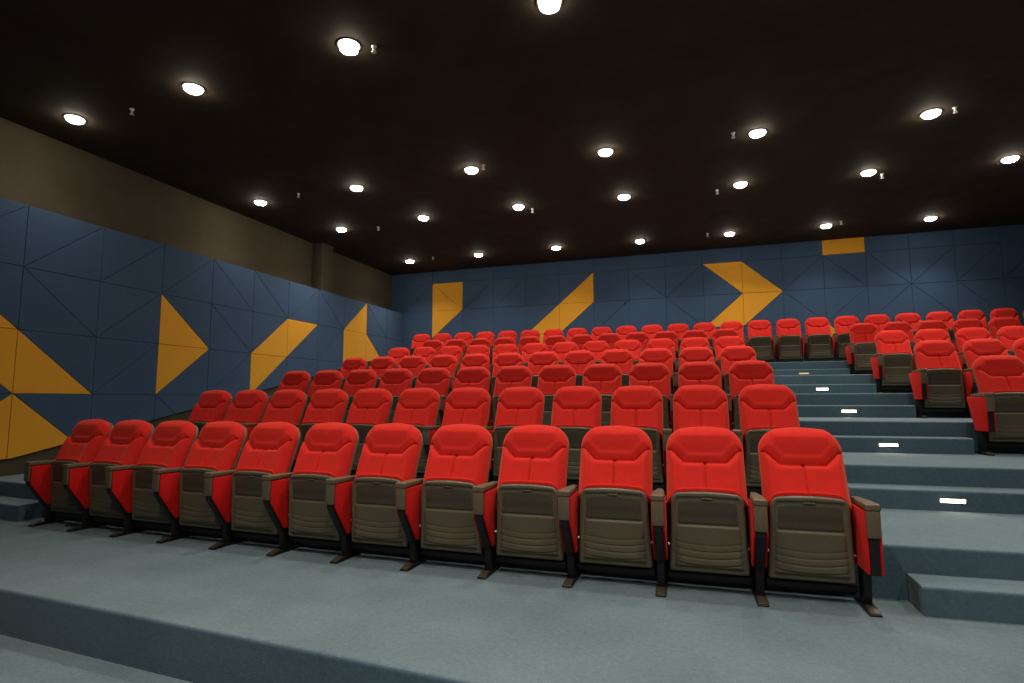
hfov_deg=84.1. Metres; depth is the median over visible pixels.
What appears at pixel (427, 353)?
seat
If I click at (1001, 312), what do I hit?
seat
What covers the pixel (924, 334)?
seat
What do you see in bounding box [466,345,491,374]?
seat
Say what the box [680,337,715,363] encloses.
seat
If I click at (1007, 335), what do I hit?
seat
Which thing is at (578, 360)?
seat
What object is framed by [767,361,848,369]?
floor
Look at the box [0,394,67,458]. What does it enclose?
acoustic panel
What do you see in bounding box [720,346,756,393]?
seat
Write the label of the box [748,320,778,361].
seat
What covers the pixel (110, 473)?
seat
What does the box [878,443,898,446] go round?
step light
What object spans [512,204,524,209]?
recessed light
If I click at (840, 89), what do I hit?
ceiling
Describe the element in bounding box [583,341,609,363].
seat
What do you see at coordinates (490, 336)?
seat
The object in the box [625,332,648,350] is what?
seat
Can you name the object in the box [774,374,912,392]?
floor
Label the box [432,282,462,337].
acoustic panel
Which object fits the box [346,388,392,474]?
seat
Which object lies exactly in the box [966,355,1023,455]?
seat
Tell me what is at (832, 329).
acoustic panel
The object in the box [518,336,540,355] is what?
seat
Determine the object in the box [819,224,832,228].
recessed light
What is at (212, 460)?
seat
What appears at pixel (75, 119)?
recessed light
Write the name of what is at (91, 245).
wall
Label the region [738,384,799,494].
seat
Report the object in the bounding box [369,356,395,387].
seat
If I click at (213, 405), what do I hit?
seat
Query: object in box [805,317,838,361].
seat
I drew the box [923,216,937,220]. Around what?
recessed light
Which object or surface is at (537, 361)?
seat
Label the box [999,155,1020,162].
recessed light
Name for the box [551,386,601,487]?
seat
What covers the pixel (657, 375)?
seat
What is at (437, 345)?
seat
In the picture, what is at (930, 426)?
floor
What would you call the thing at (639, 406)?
seat
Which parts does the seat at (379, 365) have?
backrest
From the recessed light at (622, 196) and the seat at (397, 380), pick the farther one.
the recessed light at (622, 196)
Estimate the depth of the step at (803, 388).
8.60 m
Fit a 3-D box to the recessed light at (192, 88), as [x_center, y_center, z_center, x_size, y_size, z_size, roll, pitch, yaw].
[-3.475,-2.741,6.186,0.240,0.049,0.240,-2,-6,18]
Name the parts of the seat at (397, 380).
perforated panel, backrest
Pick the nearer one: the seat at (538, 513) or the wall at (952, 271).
the seat at (538, 513)
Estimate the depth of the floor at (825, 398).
7.33 m
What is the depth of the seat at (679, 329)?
12.27 m
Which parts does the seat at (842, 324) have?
perforated panel, backrest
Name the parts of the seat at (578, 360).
perforated panel, backrest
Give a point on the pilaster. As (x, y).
(322, 258)
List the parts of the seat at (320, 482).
perforated panel, seat, backrest, frame, armrest, foot plate, leg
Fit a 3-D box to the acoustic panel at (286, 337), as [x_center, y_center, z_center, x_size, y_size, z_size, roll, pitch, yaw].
[-4.324,0.283,10.852,0.030,1.447,1.798,-2,-6,18]
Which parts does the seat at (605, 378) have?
backrest, perforated panel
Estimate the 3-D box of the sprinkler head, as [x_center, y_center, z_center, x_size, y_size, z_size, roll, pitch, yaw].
[-1.329,-2.813,5.460,0.052,0.066,0.051,-2,-6,18]
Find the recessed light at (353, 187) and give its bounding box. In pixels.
[349,185,363,190]
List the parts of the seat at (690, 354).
backrest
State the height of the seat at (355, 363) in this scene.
0.972 m
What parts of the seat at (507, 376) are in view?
backrest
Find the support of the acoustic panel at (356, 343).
attached to the wall at (91, 245)
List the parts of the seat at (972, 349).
backrest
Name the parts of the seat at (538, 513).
perforated panel, seat, backrest, armrest, frame, foot plate, leg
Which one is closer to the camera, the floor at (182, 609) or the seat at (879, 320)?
the floor at (182, 609)
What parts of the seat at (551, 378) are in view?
perforated panel, backrest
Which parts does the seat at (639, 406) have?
backrest, seat, perforated panel, armrest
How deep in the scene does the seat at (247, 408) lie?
6.56 m
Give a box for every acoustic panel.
[0,314,90,393]
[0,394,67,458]
[155,294,208,393]
[249,319,316,389]
[343,304,378,361]
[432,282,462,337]
[532,273,593,342]
[703,261,781,326]
[803,325,834,356]
[822,237,864,254]
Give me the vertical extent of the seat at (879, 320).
0.972 m
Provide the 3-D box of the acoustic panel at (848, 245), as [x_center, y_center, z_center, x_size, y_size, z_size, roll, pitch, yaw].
[7.025,-2.020,12.039,0.789,0.322,0.030,-2,-6,18]
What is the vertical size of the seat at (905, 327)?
0.972 m
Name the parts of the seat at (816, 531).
backrest, seat, perforated panel, leg, frame, armrest, foot plate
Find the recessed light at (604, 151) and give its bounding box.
[597,148,613,155]
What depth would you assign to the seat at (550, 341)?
11.80 m
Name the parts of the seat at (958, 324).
backrest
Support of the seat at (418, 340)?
on the floor at (814, 364)
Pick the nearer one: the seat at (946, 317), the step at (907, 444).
the step at (907, 444)
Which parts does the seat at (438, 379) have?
backrest, frame, armrest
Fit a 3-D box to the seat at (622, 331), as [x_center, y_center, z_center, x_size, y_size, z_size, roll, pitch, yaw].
[2.558,0.112,12.540,0.567,0.972,0.480,-2,-6,18]
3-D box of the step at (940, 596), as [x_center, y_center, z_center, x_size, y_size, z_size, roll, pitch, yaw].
[2.899,1.372,2.944,1.422,0.158,0.259,-2,-6,15]
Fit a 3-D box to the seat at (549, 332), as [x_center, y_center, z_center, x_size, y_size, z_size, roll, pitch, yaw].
[0.962,0.169,13.050,0.572,0.972,0.480,-2,-6,17]
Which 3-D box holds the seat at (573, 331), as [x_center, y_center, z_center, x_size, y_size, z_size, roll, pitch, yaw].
[1.496,0.150,12.882,0.571,0.972,0.480,-2,-6,18]
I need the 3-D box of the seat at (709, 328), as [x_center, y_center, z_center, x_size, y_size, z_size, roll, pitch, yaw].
[4.126,0.053,12.012,0.556,0.972,0.480,-2,-6,19]
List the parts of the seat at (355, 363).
backrest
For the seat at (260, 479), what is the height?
0.972 m
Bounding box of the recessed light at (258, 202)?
[253,200,267,205]
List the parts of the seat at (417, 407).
seat, backrest, frame, armrest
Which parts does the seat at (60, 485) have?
frame, armrest, foot plate, leg, perforated panel, seat, frame, armrest, backrest, foot plate, leg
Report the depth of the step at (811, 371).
10.06 m
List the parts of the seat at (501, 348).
backrest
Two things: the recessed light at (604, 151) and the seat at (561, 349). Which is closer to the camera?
the recessed light at (604, 151)
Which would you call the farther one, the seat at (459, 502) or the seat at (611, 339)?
the seat at (611, 339)
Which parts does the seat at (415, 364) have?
backrest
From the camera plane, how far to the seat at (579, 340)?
11.62 m
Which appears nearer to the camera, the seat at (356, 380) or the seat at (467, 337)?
the seat at (356, 380)
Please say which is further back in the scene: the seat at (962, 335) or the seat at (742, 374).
the seat at (962, 335)
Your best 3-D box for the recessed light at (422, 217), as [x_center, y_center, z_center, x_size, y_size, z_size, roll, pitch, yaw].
[-1.651,-2.290,10.584,0.240,0.049,0.240,-2,-6,18]
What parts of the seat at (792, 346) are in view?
backrest, perforated panel, armrest, frame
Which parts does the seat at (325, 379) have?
backrest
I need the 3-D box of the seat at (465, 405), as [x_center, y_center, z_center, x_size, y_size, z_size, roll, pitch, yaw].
[-0.450,0.930,5.556,0.570,0.972,0.480,-2,-6,19]
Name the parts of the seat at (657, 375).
backrest, armrest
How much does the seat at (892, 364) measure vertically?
0.972 m
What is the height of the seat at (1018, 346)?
0.972 m
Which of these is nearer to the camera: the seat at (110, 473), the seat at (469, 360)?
the seat at (110, 473)
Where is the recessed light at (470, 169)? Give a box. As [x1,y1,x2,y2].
[463,166,479,173]
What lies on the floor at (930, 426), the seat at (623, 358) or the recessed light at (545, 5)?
the seat at (623, 358)
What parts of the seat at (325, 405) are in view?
perforated panel, seat, backrest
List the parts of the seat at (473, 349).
backrest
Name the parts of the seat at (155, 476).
perforated panel, seat, frame, backrest, armrest, foot plate, leg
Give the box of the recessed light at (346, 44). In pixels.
[336,37,361,52]
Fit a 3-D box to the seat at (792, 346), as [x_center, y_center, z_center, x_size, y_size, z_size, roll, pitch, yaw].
[5.653,-0.007,11.473,0.542,0.972,0.480,-2,-6,20]
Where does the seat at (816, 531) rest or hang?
on the floor at (182, 609)
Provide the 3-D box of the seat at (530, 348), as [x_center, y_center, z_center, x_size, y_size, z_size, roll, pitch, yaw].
[0.415,0.489,10.204,0.571,0.972,0.480,-2,-6,18]
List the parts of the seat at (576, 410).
seat, perforated panel, backrest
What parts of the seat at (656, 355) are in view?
backrest, armrest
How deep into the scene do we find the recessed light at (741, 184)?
8.93 m
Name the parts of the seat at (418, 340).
backrest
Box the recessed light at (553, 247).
[551,246,560,249]
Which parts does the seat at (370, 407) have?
seat, perforated panel, backrest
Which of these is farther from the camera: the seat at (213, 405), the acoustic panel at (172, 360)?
the acoustic panel at (172, 360)
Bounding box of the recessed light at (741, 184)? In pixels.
[732,181,748,187]
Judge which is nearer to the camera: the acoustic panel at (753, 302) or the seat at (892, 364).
the seat at (892, 364)
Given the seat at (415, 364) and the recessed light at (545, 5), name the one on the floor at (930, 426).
the seat at (415, 364)
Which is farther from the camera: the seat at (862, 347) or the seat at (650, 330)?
the seat at (650, 330)
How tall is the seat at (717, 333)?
0.972 m
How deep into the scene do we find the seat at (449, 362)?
9.11 m
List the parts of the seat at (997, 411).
leg, armrest, foot plate, frame, backrest, seat, perforated panel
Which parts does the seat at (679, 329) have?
backrest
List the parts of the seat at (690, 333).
backrest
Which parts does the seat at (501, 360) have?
backrest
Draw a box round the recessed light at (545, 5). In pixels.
[535,0,563,10]
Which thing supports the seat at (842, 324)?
on the floor at (814, 364)
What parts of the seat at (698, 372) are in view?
backrest, armrest, frame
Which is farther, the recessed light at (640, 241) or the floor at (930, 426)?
the recessed light at (640, 241)
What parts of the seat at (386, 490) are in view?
perforated panel, seat, backrest, armrest, frame, foot plate, leg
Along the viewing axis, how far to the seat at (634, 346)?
9.76 m
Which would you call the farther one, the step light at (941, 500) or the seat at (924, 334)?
the seat at (924, 334)
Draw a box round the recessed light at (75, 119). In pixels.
[62,114,86,123]
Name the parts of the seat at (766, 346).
backrest, perforated panel, armrest, frame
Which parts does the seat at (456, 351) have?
backrest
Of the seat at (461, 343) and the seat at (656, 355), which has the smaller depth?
the seat at (656, 355)
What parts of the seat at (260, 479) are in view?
perforated panel, seat, backrest, frame, armrest, foot plate, leg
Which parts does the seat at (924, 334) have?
backrest, armrest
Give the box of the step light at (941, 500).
[939,498,966,503]
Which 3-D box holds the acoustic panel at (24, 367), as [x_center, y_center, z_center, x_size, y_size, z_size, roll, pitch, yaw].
[-5.743,-0.140,6.581,0.030,1.474,1.798,-2,-6,18]
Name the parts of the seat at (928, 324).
backrest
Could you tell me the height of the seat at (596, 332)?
0.972 m
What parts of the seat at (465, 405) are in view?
seat, backrest, armrest, leg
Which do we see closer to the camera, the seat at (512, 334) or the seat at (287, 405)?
the seat at (287, 405)
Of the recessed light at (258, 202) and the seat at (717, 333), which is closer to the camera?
the recessed light at (258, 202)
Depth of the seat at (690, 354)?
7.91 m
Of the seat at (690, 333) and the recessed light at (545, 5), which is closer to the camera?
the recessed light at (545, 5)
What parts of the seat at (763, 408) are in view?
perforated panel, seat, backrest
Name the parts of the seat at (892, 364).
armrest, leg, frame, backrest, seat, perforated panel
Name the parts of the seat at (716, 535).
backrest, seat, perforated panel, frame, armrest, leg, foot plate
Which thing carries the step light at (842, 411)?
attached to the step at (863, 411)
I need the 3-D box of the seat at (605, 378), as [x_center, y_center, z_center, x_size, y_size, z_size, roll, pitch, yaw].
[1.077,0.732,6.643,0.565,0.972,0.480,-2,-6,18]
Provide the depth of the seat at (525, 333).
13.33 m
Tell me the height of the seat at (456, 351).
0.972 m
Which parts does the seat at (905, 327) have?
backrest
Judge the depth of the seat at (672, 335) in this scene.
11.08 m
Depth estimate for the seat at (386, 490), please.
4.06 m
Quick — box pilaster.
[311,242,332,292]
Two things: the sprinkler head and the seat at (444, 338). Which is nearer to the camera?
the sprinkler head
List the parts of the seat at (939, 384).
armrest, leg, frame, backrest, seat, perforated panel, leg, armrest, frame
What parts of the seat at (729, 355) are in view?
backrest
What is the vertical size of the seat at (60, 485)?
0.972 m
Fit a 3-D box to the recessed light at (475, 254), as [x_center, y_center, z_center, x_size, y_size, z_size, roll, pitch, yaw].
[-0.784,-2.013,13.279,0.240,0.049,0.240,-2,-6,18]
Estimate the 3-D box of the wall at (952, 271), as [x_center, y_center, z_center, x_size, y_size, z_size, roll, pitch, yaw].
[3.738,0.336,12.996,15.093,4.804,0.232,-2,-6,18]
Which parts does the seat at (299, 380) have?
backrest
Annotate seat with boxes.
[24,419,113,531]
[89,420,153,537]
[132,420,198,543]
[179,421,246,549]
[188,390,232,438]
[224,390,268,453]
[231,422,300,556]
[261,389,307,471]
[265,371,310,423]
[288,422,361,563]
[298,389,348,453]
[305,370,343,411]
[340,357,366,389]
[343,369,377,422]
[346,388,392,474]
[350,423,427,571]
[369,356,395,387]
[378,368,412,422]
[388,348,409,367]
[393,388,440,478]
[398,355,425,387]
[407,334,430,355]
[413,347,435,367]
[415,367,450,425]
[419,424,500,579]
[423,340,442,354]
[429,355,456,394]
[433,333,451,346]
[439,346,462,376]
[441,387,493,481]
[446,339,465,360]
[454,332,472,354]
[454,366,492,425]
[460,354,491,395]
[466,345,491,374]
[469,338,491,364]
[476,332,494,354]
[491,344,517,376]
[491,352,523,398]
[491,366,531,425]
[492,337,514,359]
[492,387,544,480]
[495,425,580,587]
[498,331,517,346]
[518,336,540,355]
[520,330,539,338]
[522,343,547,366]
[528,351,558,387]
[537,365,575,425]
[543,329,563,342]
[544,335,566,351]
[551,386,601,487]
[552,342,577,364]
[564,350,594,385]
[567,328,587,341]
[570,334,592,349]
[578,426,667,597]
[582,364,621,425]
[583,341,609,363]
[591,327,611,340]
[597,333,620,349]
[601,349,633,385]
[610,385,671,499]
[614,339,641,365]
[616,326,636,339]
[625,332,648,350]
[629,362,673,432]
[639,348,677,393]
[641,325,662,340]
[647,338,678,372]
[653,331,679,357]
[666,426,768,606]
[667,323,688,347]
[673,385,743,453]
[678,361,731,430]
[679,347,721,387]
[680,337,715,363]
[682,330,712,351]
[693,322,715,346]
[712,329,737,357]
[715,336,744,371]
[720,321,749,345]
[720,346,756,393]
[729,360,774,429]
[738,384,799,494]
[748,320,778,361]
[758,427,884,617]
[776,319,807,361]
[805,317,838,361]
[834,316,859,360]
[845,323,877,373]
[864,314,889,331]
[870,330,917,392]
[883,322,915,354]
[894,313,921,334]
[909,340,977,417]
[914,329,966,369]
[917,320,958,352]
[926,311,954,341]
[952,319,996,338]
[955,327,1011,355]
[957,310,988,330]
[962,338,1007,392]
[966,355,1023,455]
[988,317,1019,338]
[990,308,1021,325]
[997,326,1023,355]
[1012,338,1023,361]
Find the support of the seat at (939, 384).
on the floor at (930, 426)
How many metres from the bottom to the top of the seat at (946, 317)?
0.972 m
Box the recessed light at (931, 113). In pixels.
[919,108,943,118]
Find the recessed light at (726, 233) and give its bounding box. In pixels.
[723,232,735,235]
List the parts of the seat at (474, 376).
backrest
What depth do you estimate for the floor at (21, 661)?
3.00 m
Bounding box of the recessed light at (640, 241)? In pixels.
[634,239,645,243]
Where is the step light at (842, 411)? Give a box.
[841,410,856,412]
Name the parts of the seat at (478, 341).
backrest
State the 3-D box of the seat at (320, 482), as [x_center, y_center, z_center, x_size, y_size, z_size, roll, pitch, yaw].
[-1.436,1.109,4.292,0.571,0.972,0.480,-2,-6,20]
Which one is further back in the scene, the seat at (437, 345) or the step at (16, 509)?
the seat at (437, 345)
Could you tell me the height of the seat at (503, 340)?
0.972 m
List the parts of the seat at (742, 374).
backrest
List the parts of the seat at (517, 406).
perforated panel, seat, backrest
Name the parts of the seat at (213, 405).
seat, backrest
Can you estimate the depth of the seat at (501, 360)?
8.76 m
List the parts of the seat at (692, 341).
backrest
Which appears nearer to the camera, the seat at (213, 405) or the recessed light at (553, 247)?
the seat at (213, 405)
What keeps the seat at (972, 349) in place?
on the floor at (930, 426)
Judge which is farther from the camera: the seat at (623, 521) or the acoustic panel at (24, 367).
the acoustic panel at (24, 367)
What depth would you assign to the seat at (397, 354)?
11.17 m
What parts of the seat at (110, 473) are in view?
perforated panel, seat, frame, armrest, backrest, foot plate, leg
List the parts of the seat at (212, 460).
perforated panel, seat, backrest, frame, armrest, foot plate, leg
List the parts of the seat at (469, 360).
backrest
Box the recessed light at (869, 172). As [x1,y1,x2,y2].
[859,169,877,175]
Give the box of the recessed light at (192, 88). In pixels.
[181,82,205,94]
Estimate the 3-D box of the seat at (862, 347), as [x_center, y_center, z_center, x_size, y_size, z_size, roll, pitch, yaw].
[6.193,0.137,9.912,0.596,0.972,0.480,-2,-6,19]
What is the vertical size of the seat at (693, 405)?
0.972 m
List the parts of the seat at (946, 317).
backrest, perforated panel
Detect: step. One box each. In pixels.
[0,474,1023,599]
[0,496,43,521]
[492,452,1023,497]
[773,369,849,375]
[785,384,876,393]
[797,405,915,417]
[832,435,974,454]
[847,483,1023,514]
[906,573,1023,624]
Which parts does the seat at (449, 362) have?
backrest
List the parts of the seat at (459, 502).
perforated panel, seat, backrest, armrest, frame, foot plate, leg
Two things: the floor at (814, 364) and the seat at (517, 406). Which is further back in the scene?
the floor at (814, 364)
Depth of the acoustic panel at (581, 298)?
13.76 m
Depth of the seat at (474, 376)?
7.25 m
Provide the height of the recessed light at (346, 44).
0.049 m
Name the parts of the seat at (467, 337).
backrest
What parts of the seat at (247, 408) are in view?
seat, backrest, armrest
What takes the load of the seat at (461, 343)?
on the floor at (852, 378)
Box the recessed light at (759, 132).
[747,128,767,137]
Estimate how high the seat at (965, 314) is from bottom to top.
0.972 m
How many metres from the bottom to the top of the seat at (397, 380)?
0.972 m
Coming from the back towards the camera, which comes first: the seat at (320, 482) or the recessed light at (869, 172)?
the recessed light at (869, 172)
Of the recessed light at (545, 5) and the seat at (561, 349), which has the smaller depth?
the recessed light at (545, 5)
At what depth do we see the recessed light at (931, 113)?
6.72 m
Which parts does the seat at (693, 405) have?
seat, backrest, armrest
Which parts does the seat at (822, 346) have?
backrest, perforated panel, armrest, frame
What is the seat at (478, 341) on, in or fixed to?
on the floor at (852, 378)
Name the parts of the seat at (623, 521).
seat, perforated panel, backrest, armrest, frame, leg, foot plate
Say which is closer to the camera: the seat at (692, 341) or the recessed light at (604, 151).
the recessed light at (604, 151)
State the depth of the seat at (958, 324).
9.52 m
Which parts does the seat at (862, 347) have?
armrest, leg, frame, backrest, seat, perforated panel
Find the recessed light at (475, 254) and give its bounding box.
[473,253,483,256]
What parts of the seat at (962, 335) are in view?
backrest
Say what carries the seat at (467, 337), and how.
on the floor at (814, 364)
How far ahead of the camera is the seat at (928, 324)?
9.67 m
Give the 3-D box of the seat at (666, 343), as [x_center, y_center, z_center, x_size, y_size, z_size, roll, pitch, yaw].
[2.532,0.412,9.508,0.562,0.972,0.480,-2,-6,18]
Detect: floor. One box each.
[0,517,1023,682]
[0,634,191,682]
[261,417,1023,453]
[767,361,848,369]
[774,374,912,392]
[795,393,966,417]
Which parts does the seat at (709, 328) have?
backrest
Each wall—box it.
[0,117,402,475]
[391,224,1023,361]
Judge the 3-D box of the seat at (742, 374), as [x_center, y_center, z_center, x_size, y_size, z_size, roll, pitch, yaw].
[2.652,0.676,6.143,0.553,0.972,0.480,-2,-6,17]
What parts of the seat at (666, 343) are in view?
backrest, armrest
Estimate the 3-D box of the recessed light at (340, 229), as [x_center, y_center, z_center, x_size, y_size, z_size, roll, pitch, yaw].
[-3.391,-2.213,11.279,0.240,0.049,0.240,-2,-6,18]
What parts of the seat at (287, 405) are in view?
backrest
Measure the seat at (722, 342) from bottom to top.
0.972 m
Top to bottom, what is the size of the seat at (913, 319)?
0.972 m
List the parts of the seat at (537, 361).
perforated panel, backrest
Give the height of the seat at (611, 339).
0.972 m
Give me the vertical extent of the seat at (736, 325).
0.972 m
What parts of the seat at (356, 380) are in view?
perforated panel, backrest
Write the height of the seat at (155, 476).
0.972 m
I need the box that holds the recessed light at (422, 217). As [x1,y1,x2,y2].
[417,215,429,220]
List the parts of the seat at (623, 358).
backrest, perforated panel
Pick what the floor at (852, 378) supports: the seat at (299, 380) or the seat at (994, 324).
the seat at (994, 324)
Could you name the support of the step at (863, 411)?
on the floor at (930, 426)
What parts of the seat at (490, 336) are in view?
backrest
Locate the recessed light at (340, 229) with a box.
[335,227,347,231]
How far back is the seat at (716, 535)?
3.38 m
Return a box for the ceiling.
[0,0,1023,274]
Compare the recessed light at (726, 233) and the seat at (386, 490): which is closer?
the seat at (386, 490)
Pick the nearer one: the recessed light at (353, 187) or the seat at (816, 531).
the seat at (816, 531)
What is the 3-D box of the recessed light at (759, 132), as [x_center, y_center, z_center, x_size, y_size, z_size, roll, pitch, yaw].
[3.139,-2.648,7.251,0.240,0.049,0.240,-2,-6,18]
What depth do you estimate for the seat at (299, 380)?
8.19 m
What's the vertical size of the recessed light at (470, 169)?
0.049 m
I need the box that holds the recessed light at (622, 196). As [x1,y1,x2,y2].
[617,194,630,199]

